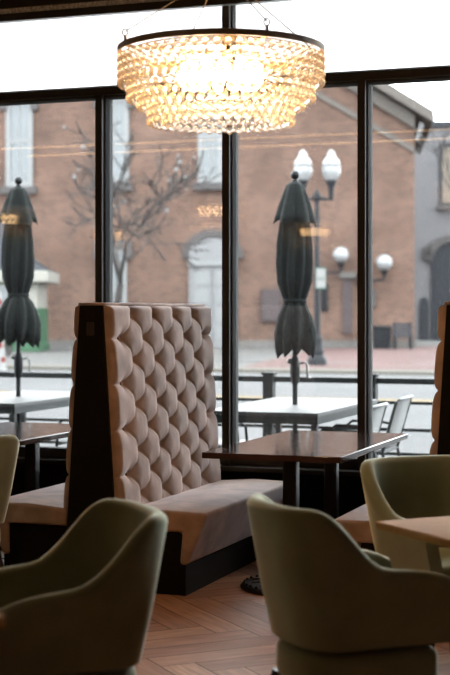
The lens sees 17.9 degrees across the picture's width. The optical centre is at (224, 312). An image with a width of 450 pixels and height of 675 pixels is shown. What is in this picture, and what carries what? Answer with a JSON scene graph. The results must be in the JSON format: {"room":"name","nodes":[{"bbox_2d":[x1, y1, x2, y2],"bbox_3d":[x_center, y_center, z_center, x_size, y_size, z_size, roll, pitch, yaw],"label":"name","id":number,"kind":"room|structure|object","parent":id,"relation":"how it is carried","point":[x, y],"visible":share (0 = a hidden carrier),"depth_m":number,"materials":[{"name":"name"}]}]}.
{"room":"cafe","nodes":[
{"label":"cafe","id":0,"kind":"room"},
{"bbox_2d":[10,463,365,516],"bbox_3d":[1.466,-0.330,8.852,17.100,3.820,0.200,0,0,20],"label":"wall","id":1,"kind":"structure","parent":0,"point":[311,487],"depth_m":9.10,"materials":[{"name":"black paint"}]},
{"bbox_2d":[0,96,94,450],"bbox_3d":[-1.238,-0.263,9.808,0.902,2.405,0.114,0,0,20],"label":"window","id":2,"kind":"structure","parent":1,"relation":"in","point":[84,98],"depth_m":9.77,"materials":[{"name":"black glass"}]},
{"bbox_2d":[95,94,103,302],"bbox_3d":[-0.840,-0.240,9.580,0.050,2.450,0.040,0,0,20],"label":"trim","id":3,"kind":"structure","parent":1,"relation":"attached to","point":[99,98],"depth_m":9.56,"materials":[{"name":"brown metal"}]},
{"bbox_2d":[0,6,221,92],"bbox_3d":[-1.662,-1.817,9.962,3.612,0.625,0.114,0,0,20],"label":"window","id":4,"kind":"structure","parent":1,"relation":"in","point":[81,52],"depth_m":9.73,"materials":[{"name":"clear glass"}]},
{"bbox_2d":[0,0,296,23],"bbox_3d":[-1.391,-2.105,9.658,4.620,0.270,0.090,0,0,20],"label":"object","id":5,"kind":"object","parent":4,"relation":"attached to","point":[11,11],"visible":1,"depth_m":9.46,"materials":[{"name":"brown metal"}]},
{"bbox_2d":[104,89,220,302],"bbox_3d":[-0.389,-0.263,9.499,0.902,2.405,0.114,0,0,20],"label":"window","id":6,"kind":"structure","parent":1,"relation":"in","point":[108,99],"depth_m":9.63,"materials":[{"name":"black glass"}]},
{"bbox_2d":[18,449,356,469],"bbox_3d":[0.880,0.960,9.023,14.456,0.050,0.100,0,0,20],"label":"trim","id":7,"kind":"structure","parent":1,"relation":"attached to","point":[43,453],"depth_m":9.21,"materials":[{"name":"brown metal"}]},
{"bbox_2d":[17,457,360,476],"bbox_3d":[1.434,1.000,8.763,17.100,0.030,0.210,0,0,20],"label":"trim","id":8,"kind":"structure","parent":1,"relation":"attached to","point":[62,461],"depth_m":9.12,"materials":[{"name":"brown metal"}]},
{"bbox_2d":[0,66,449,100],"bbox_3d":[0.858,-1.485,8.962,14.456,0.052,0.036,0,0,20],"label":"trim","id":9,"kind":"structure","parent":1,"relation":"attached to","point":[431,71],"depth_m":9.02,"materials":[{"name":"brown metal"}]},
{"bbox_2d":[222,6,230,464],"bbox_3d":[0.009,-0.573,9.271,0.050,3.115,0.040,0,0,20],"label":"trim","id":10,"kind":"structure","parent":1,"relation":"attached to","point":[226,10],"depth_m":9.25,"materials":[{"name":"brown metal"}]},
{"bbox_2d":[231,81,356,461],"bbox_3d":[0.460,-0.263,9.190,0.902,2.405,0.114,0,0,20],"label":"window","id":11,"kind":"structure","parent":1,"relation":"in","point":[234,136],"depth_m":9.31,"materials":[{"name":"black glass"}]},
{"bbox_2d":[231,0,449,76],"bbox_3d":[1.734,-1.817,8.726,3.612,0.625,0.114,0,0,20],"label":"window","id":12,"kind":"structure","parent":1,"relation":"in","point":[356,35],"depth_m":9.04,"materials":[{"name":"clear glass"}]},
{"bbox_2d":[357,79,365,469],"bbox_3d":[0.858,-0.240,8.962,0.050,2.450,0.040,0,0,20],"label":"trim","id":13,"kind":"structure","parent":1,"relation":"attached to","point":[361,83],"depth_m":8.95,"materials":[{"name":"brown metal"}]},
{"bbox_2d":[366,76,449,459],"bbox_3d":[1.309,-0.263,8.881,0.902,2.405,0.114,0,0,20],"label":"window","id":14,"kind":"structure","parent":1,"relation":"in","point":[369,83],"depth_m":9.00,"materials":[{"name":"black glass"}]},
{"bbox_2d":[0,550,449,674],"bbox_3d":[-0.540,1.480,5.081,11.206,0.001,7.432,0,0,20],"label":"floor","id":15,"kind":"structure","parent":0,"point":[167,618],"depth_m":6.54,"materials":[{"name":"brown wood"}]},
{"bbox_2d":[0,613,5,627],"bbox_3d":[-0.992,1.105,3.615,0.700,0.750,0.700,0,0,-25],"label":"table","id":16,"kind":"object","parent":15,"relation":"on","point":[2,617],"visible":1,"depth_m":3.44,"materials":[{"name":"beige laminate"}]},
{"bbox_2d":[0,434,19,567],"bbox_3d":[-1.387,1.052,7.413,0.580,0.864,0.595,0,0,-25],"label":"tub chair","id":17,"kind":"object","parent":15,"relation":"on","point":[9,444],"visible":0.98,"depth_m":7.30,"materials":[{"name":"green fabric"}]},
{"bbox_2d":[0,422,70,563],"bbox_3d":[-1.368,1.105,8.756,0.756,0.750,1.520,0,0,20],"label":"table","id":18,"kind":"object","parent":15,"relation":"on","point":[29,434],"visible":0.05,"depth_m":9.09,"materials":[{"name":"brown laminate"}]},
{"bbox_2d":[0,498,167,674],"bbox_3d":[-0.498,1.052,4.503,0.595,0.864,0.580,0,0,-23],"label":"tub chair","id":19,"kind":"object","parent":15,"relation":"on","point":[84,607],"visible":0.99,"depth_m":4.31,"materials":[{"name":"green fabric"}]},
{"bbox_2d":[0,302,282,595],"bbox_3d":[-0.455,0.712,8.355,1.307,1.536,1.549,0,0,20],"label":"bench","id":20,"kind":"object","parent":15,"relation":"on","point":[142,403],"visible":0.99,"depth_m":7.82,"materials":[{"name":"beige fabric"}]},
{"bbox_2d":[0,483,67,552],"bbox_3d":[-0.824,1.177,8.502,0.513,0.285,1.524,0,0,20],"label":"seat cushion","id":21,"kind":"object","parent":20,"relation":"on","point":[35,521],"depth_m":7.80,"materials":[{"name":"beige fabric"}]},
{"bbox_2d":[87,322,93,335],"bbox_3d":[-0.719,0.085,7.630,0.044,0.070,0.007,0,0,20],"label":"power outlet","id":22,"kind":"object","parent":20,"relation":"attached to","point":[90,325],"depth_m":7.63,"materials":[{"name":"brown metal"}]},
{"bbox_2d":[146,479,282,564],"bbox_3d":[-0.078,1.177,8.231,0.513,0.285,1.524,0,0,20],"label":"seat cushion","id":23,"kind":"object","parent":20,"relation":"on","point":[208,519],"depth_m":7.86,"materials":[{"name":"beige fabric"}]},
{"bbox_2d":[202,430,407,595],"bbox_3d":[0.493,1.105,8.079,0.756,0.750,1.520,0,0,20],"label":"table","id":24,"kind":"object","parent":15,"relation":"on","point":[292,447],"visible":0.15,"depth_m":7.82,"materials":[{"name":"brown laminate"}]},
{"bbox_2d":[247,493,449,674],"bbox_3d":[0.393,1.052,4.797,0.595,0.864,0.580,0,0,-22],"label":"tub chair","id":25,"kind":"object","parent":15,"relation":"on","point":[334,606],"visible":1,"depth_m":4.58,"materials":[{"name":"green fabric"}]},
{"bbox_2d":[334,302,449,551],"bbox_3d":[1.406,0.712,7.678,1.307,1.536,1.549,0,0,20],"label":"bench","id":26,"kind":"object","parent":15,"relation":"on","point":[355,522],"visible":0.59,"depth_m":7.02,"materials":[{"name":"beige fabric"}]},
{"bbox_2d":[334,504,372,548],"bbox_3d":[1.037,1.177,7.825,0.513,0.285,1.524,0,0,20],"label":"seat cushion","id":27,"kind":"object","parent":26,"relation":"on","point":[355,522],"depth_m":7.16,"materials":[{"name":"beige fabric"}]},
{"bbox_2d":[360,455,449,647],"bbox_3d":[0.897,1.052,5.957,0.580,0.864,0.595,0,0,-25],"label":"tub chair","id":28,"kind":"object","parent":15,"relation":"on","point":[398,487],"visible":0.69,"depth_m":6.10,"materials":[{"name":"green fabric"}]},
{"bbox_2d":[439,547,449,576],"bbox_3d":[0.913,1.042,5.923,0.380,0.075,0.440,0,0,-25],"label":"seat cushion","id":29,"kind":"object","parent":28,"relation":"on","point":[444,551],"depth_m":5.83,"materials":[{"name":"green fabric"}]},
{"bbox_2d":[376,516,449,547],"bbox_3d":[0.992,1.105,4.850,0.700,0.750,0.700,0,0,-25],"label":"table","id":30,"kind":"object","parent":15,"relation":"on","point":[434,530],"visible":1,"depth_m":4.87,"materials":[{"name":"beige laminate"}]},
{"bbox_3d":[-0.572,-2.290,3.252,17.100,0.100,12.120,0,0,20],"label":"ceiling","id":31,"kind":"structure","parent":0,"visible":0},
{"bbox_2d":[116,0,325,134],"bbox_3d":[-0.017,-1.508,5.930,0.865,1.463,0.867,0,0,1],"label":"chandelier","id":32,"kind":"object","parent":31,"relation":"hanging from","point":[192,75],"visible":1,"depth_m":5.68,"materials":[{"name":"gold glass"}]},
{"label":"outside","id":33,"kind":"structure","parent":0,"visible":0},
{"bbox_3d":[-8.365,1.580,15.027,54.000,0.200,4.680,0,0,20],"label":"patio","id":34,"kind":"object","parent":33,"visible":0},
{"bbox_2d":[0,177,40,421],"bbox_3d":[-1.834,0.135,12.693,0.520,2.689,0.520,0,0,-14],"label":"patio umbrella","id":35,"kind":"object","parent":34,"relation":"on","point":[20,322],"visible":0.95,"depth_m":12.59,"materials":[{"name":"black fabric"}]},
{"bbox_2d":[0,186,37,226],"bbox_3d":[-1.840,-0.937,12.693,0.358,0.366,0.331,0,0,-14],"label":"hood","id":36,"kind":"object","parent":35,"relation":"attached to","point":[17,210],"depth_m":12.60,"materials":[{"name":"grey fabric"}]},
{"bbox_2d":[0,390,70,445],"bbox_3d":[-1.834,1.110,12.693,0.920,0.740,1.840,0,0,20],"label":"patio table","id":37,"kind":"object","parent":34,"relation":"on","point":[29,400],"visible":0.58,"depth_m":12.30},
{"bbox_2d":[55,418,68,446],"bbox_3d":[-1.086,1.084,12.474,0.624,0.796,0.546,0,0,20],"label":"patio chair","id":38,"kind":"object","parent":34,"relation":"on","point":[57,442],"visible":0.08,"depth_m":12.32,"materials":[{"name":"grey metal"}]},
{"bbox_2d":[0,372,434,457],"bbox_3d":[-0.432,1.018,13.725,16.200,0.925,0.120,0,0,20],"label":"railing","id":39,"kind":"object","parent":34,"relation":"on","point":[269,379],"visible":0.23,"depth_m":13.35,"materials":[{"name":"black metal"}]},
{"bbox_2d":[217,422,267,445],"bbox_3d":[0.002,1.084,12.397,0.624,0.796,0.546,0,0,20],"label":"patio chair","id":40,"kind":"object","parent":34,"relation":"on","point":[243,424],"visible":0.07,"depth_m":12.29,"materials":[{"name":"grey metal"}]},
{"bbox_2d":[273,171,315,429],"bbox_3d":[0.566,0.165,11.553,0.520,2.629,0.520,0,0,-3],"label":"patio umbrella","id":41,"kind":"object","parent":34,"relation":"on","point":[294,331],"visible":0.94,"depth_m":11.46,"materials":[{"name":"black fabric"}]},
{"bbox_2d":[273,181,315,225],"bbox_3d":[0.564,-0.879,11.551,0.345,0.362,0.333,0,0,-3],"label":"hood","id":42,"kind":"object","parent":41,"relation":"attached to","point":[294,208],"depth_m":11.45,"materials":[{"name":"grey fabric"}]},
{"bbox_2d":[214,397,377,457],"bbox_3d":[0.566,1.110,11.553,0.920,0.740,1.840,0,0,20],"label":"patio table","id":43,"kind":"object","parent":34,"relation":"on","point":[278,411],"visible":0.47,"depth_m":10.96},
{"bbox_2d":[320,402,388,454],"bbox_3d":[0.891,1.084,10.903,0.624,0.796,0.546,0,0,20],"label":"patio chair","id":44,"kind":"object","parent":34,"relation":"on","point":[379,410],"visible":0.13,"depth_m":10.96,"materials":[{"name":"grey metal"}]},
{"bbox_2d":[330,395,413,456],"bbox_3d":[1.211,1.084,11.872,0.624,0.796,0.546,0,0,20],"label":"patio chair","id":45,"kind":"object","parent":34,"relation":"on","point":[396,423],"visible":0.49,"depth_m":11.76,"materials":[{"name":"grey metal"}]},
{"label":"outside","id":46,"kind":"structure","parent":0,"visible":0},
{"bbox_2d":[245,346,436,369],"bbox_3d":[6.981,1.465,51.514,9.907,0.030,32.360,0,0,13],"label":"plaza","id":47,"kind":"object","parent":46,"point":[399,358],"visible":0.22,"depth_m":44.59,"materials":[{"name":"red brick"}]},
{"bbox_2d":[293,150,340,364],"bbox_3d":[2.569,-1.549,39.932,1.329,6.018,0.560,0,0,0],"label":"street lamp","id":48,"kind":"object","parent":47,"relation":"on","point":[331,165],"visible":0.88,"depth_m":39.83,"materials":[{"name":"metal"}]},
{"bbox_2d":[314,267,325,288],"bbox_3d":[2.640,-0.969,39.823,0.343,0.614,0.079,0,0,0],"label":"parking sign","id":49,"kind":"object","parent":48,"relation":"attached to","point":[320,277],"visible":1,"depth_m":39.79,"materials":[{"name":"white metal"}]},
{"bbox_2d":[373,326,391,348],"bbox_3d":[6.394,0.986,58.236,0.750,0.948,0.630,0,0,0],"label":"litter bin","id":50,"kind":"object","parent":47,"relation":"on","point":[381,334],"visible":0.86,"depth_m":57.96,"materials":[{"name":"plastic"}]},
{"bbox_2d":[392,322,412,348],"bbox_3d":[7.150,0.910,57.558,0.768,1.100,0.580,0,0,0],"label":"bench","id":51,"kind":"object","parent":47,"relation":"on","point":[394,324],"visible":0.94,"depth_m":57.73,"materials":[{"name":"grey wood"}]},
{"bbox_2d":[408,86,449,187],"bbox_3d":[9.177,-2.700,42.336,7.923,8.336,4.533,0,0,43],"label":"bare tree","id":52,"kind":"object","parent":47,"relation":"on","point":[444,139],"visible":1,"depth_m":43.20,"materials":[{"name":"grey plant"}]},
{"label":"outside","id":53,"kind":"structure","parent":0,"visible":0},
{"bbox_2d":[0,369,437,457],"bbox_3d":[-10.654,1.615,29.205,140.000,0.230,20.400,0,0,20],"label":"road","id":54,"kind":"structure","parent":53,"point":[419,416],"depth_m":26.65,"materials":[{"name":"grey asphalt"}]},
{"bbox_2d":[0,293,6,369],"bbox_3d":[-5.818,0.425,36.490,0.520,2.060,0.520,0,0,0],"label":"cone","id":55,"kind":"object","parent":54,"relation":"on","point":[2,344],"visible":0.65,"depth_m":36.37,"materials":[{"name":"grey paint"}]},
{"bbox_2d":[0,391,432,401],"bbox_3d":[-10.602,1.496,29.346,140.000,0.008,0.700,0,0,20],"label":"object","id":56,"kind":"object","parent":54,"relation":"on","point":[0,391],"depth_m":25.25,"materials":[{"name":"yellow paint"}]},
{"bbox_2d":[6,364,434,374],"bbox_3d":[-6.960,1.575,39.354,140.000,0.310,1.200,0,0,20],"label":"kerb","id":57,"kind":"object","parent":54,"relation":"on","point":[8,366],"depth_m":35.84,"materials":[{"name":"concrete"}]},
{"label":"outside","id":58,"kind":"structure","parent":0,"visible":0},
{"bbox_2d":[5,340,440,366],"bbox_3d":[15.866,1.595,87.447,150.000,0.270,104.800,0,0,20],"label":"sidewalk","id":59,"kind":"structure","parent":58,"point":[54,356],"depth_m":49.13,"materials":[{"name":"concrete"}]},
{"bbox_2d":[4,340,15,356],"bbox_3d":[-7.334,1.014,48.077,0.713,0.892,0.739,0,0,20],"label":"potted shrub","id":60,"kind":"object","parent":59,"relation":"on","point":[8,349],"visible":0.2,"depth_m":47.97,"materials":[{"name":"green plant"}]},
{"bbox_2d":[5,346,12,356],"bbox_3d":[-7.333,1.295,48.100,0.420,0.330,0.420,0,0,20],"label":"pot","id":61,"kind":"object","parent":60,"relation":"on","point":[8,349],"depth_m":47.95,"materials":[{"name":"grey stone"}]},
{"bbox_2d":[0,221,58,351],"bbox_3d":[-8.543,-1.162,55.080,3.897,5.244,3.824,0,0,0],"label":"kiosk","id":62,"kind":"object","parent":59,"relation":"on","point":[43,275],"visible":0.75,"depth_m":54.04,"materials":[{"name":"green paint"}]},
{"bbox_2d":[62,120,221,302],"bbox_3d":[-2.636,-2.261,43.806,4.689,7.451,7.665,0,0,-6],"label":"bare tree","id":63,"kind":"object","parent":59,"relation":"on","point":[119,269],"visible":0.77,"depth_m":42.15,"materials":[{"name":"grey plant"}]},
{"bbox_2d":[0,84,433,347],"bbox_3d":[-3.835,-7.608,65.555,25.890,18.175,12.200,0,0,5],"label":"brick building","id":64,"kind":"structure","parent":59,"relation":"on","point":[35,147],"depth_m":59.93,"materials":[{"name":"brick"}]},
{"bbox_2d":[0,104,38,110],"bbox_3d":[-8.743,-9.001,60.642,1.666,0.800,0.235,0,0,5],"label":"hood","id":65,"kind":"object","parent":64,"relation":"attached to","point":[32,107],"depth_m":60.70,"materials":[{"name":"grey stone"}]},
{"bbox_2d":[93,240,132,259],"bbox_3d":[-4.722,-2.654,60.290,1.653,0.800,0.235,0,0,5],"label":"hood","id":66,"kind":"object","parent":64,"relation":"attached to","point":[120,244],"depth_m":60.18,"materials":[{"name":"grey stone"}]},
{"bbox_2d":[93,101,134,108],"bbox_3d":[-4.679,-9.032,60.286,1.738,0.800,0.235,0,0,5],"label":"hood","id":67,"kind":"object","parent":64,"relation":"attached to","point":[116,104],"depth_m":60.28,"materials":[{"name":"grey stone"}]},
{"bbox_2d":[261,289,280,321],"bbox_3d":[1.925,-0.314,59.716,0.859,1.381,0.210,0,0,5],"label":"wall panel","id":68,"kind":"object","parent":64,"relation":"attached to","point":[270,298],"visible":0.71,"depth_m":59.61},
{"bbox_2d":[321,283,326,310],"bbox_3d":[4.129,-0.667,59.523,0.270,1.168,0.210,0,0,5],"label":"case","id":69,"kind":"object","parent":64,"relation":"attached to","point":[323,291],"visible":0.76,"depth_m":59.42,"materials":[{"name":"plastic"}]},
{"bbox_2d":[326,247,348,273],"bbox_3d":[4.360,-2.081,59.157,1.568,1.310,0.677,0,0,18],"label":"globe lamp","id":70,"kind":"object","parent":64,"relation":"attached to","point":[340,254],"visible":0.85,"depth_m":58.83,"materials":[{"name":"white glass"}]},
{"bbox_2d":[356,254,392,285],"bbox_3d":[6.134,-1.763,59.001,1.568,1.310,0.677,0,0,18],"label":"globe lamp","id":71,"kind":"object","parent":64,"relation":"attached to","point":[384,262],"visible":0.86,"depth_m":58.67,"materials":[{"name":"white glass"}]},
{"bbox_2d":[373,289,375,306],"bbox_3d":[6.134,-0.624,59.348,0.228,0.748,0.210,0,0,5],"label":"meter box","id":72,"kind":"object","parent":64,"relation":"attached to","point":[374,290],"visible":0.43,"depth_m":59.23,"materials":[{"name":"grey metal"}]},
{"bbox_2d":[247,361,434,363],"bbox_3d":[10.354,1.447,39.411,28.500,0.006,0.350,0,0,20],"label":"trim","id":73,"kind":"structure","parent":59,"relation":"on","point":[247,361],"depth_m":41.72,"materials":[{"name":"white paint"}]},
{"bbox_2d":[414,121,449,340],"bbox_3d":[12.569,-4.349,81.825,6.418,11.658,12.350,0,0,0],"label":"building","id":74,"kind":"structure","parent":59,"relation":"on","point":[431,192],"depth_m":76.00,"materials":[{"name":"stone"}]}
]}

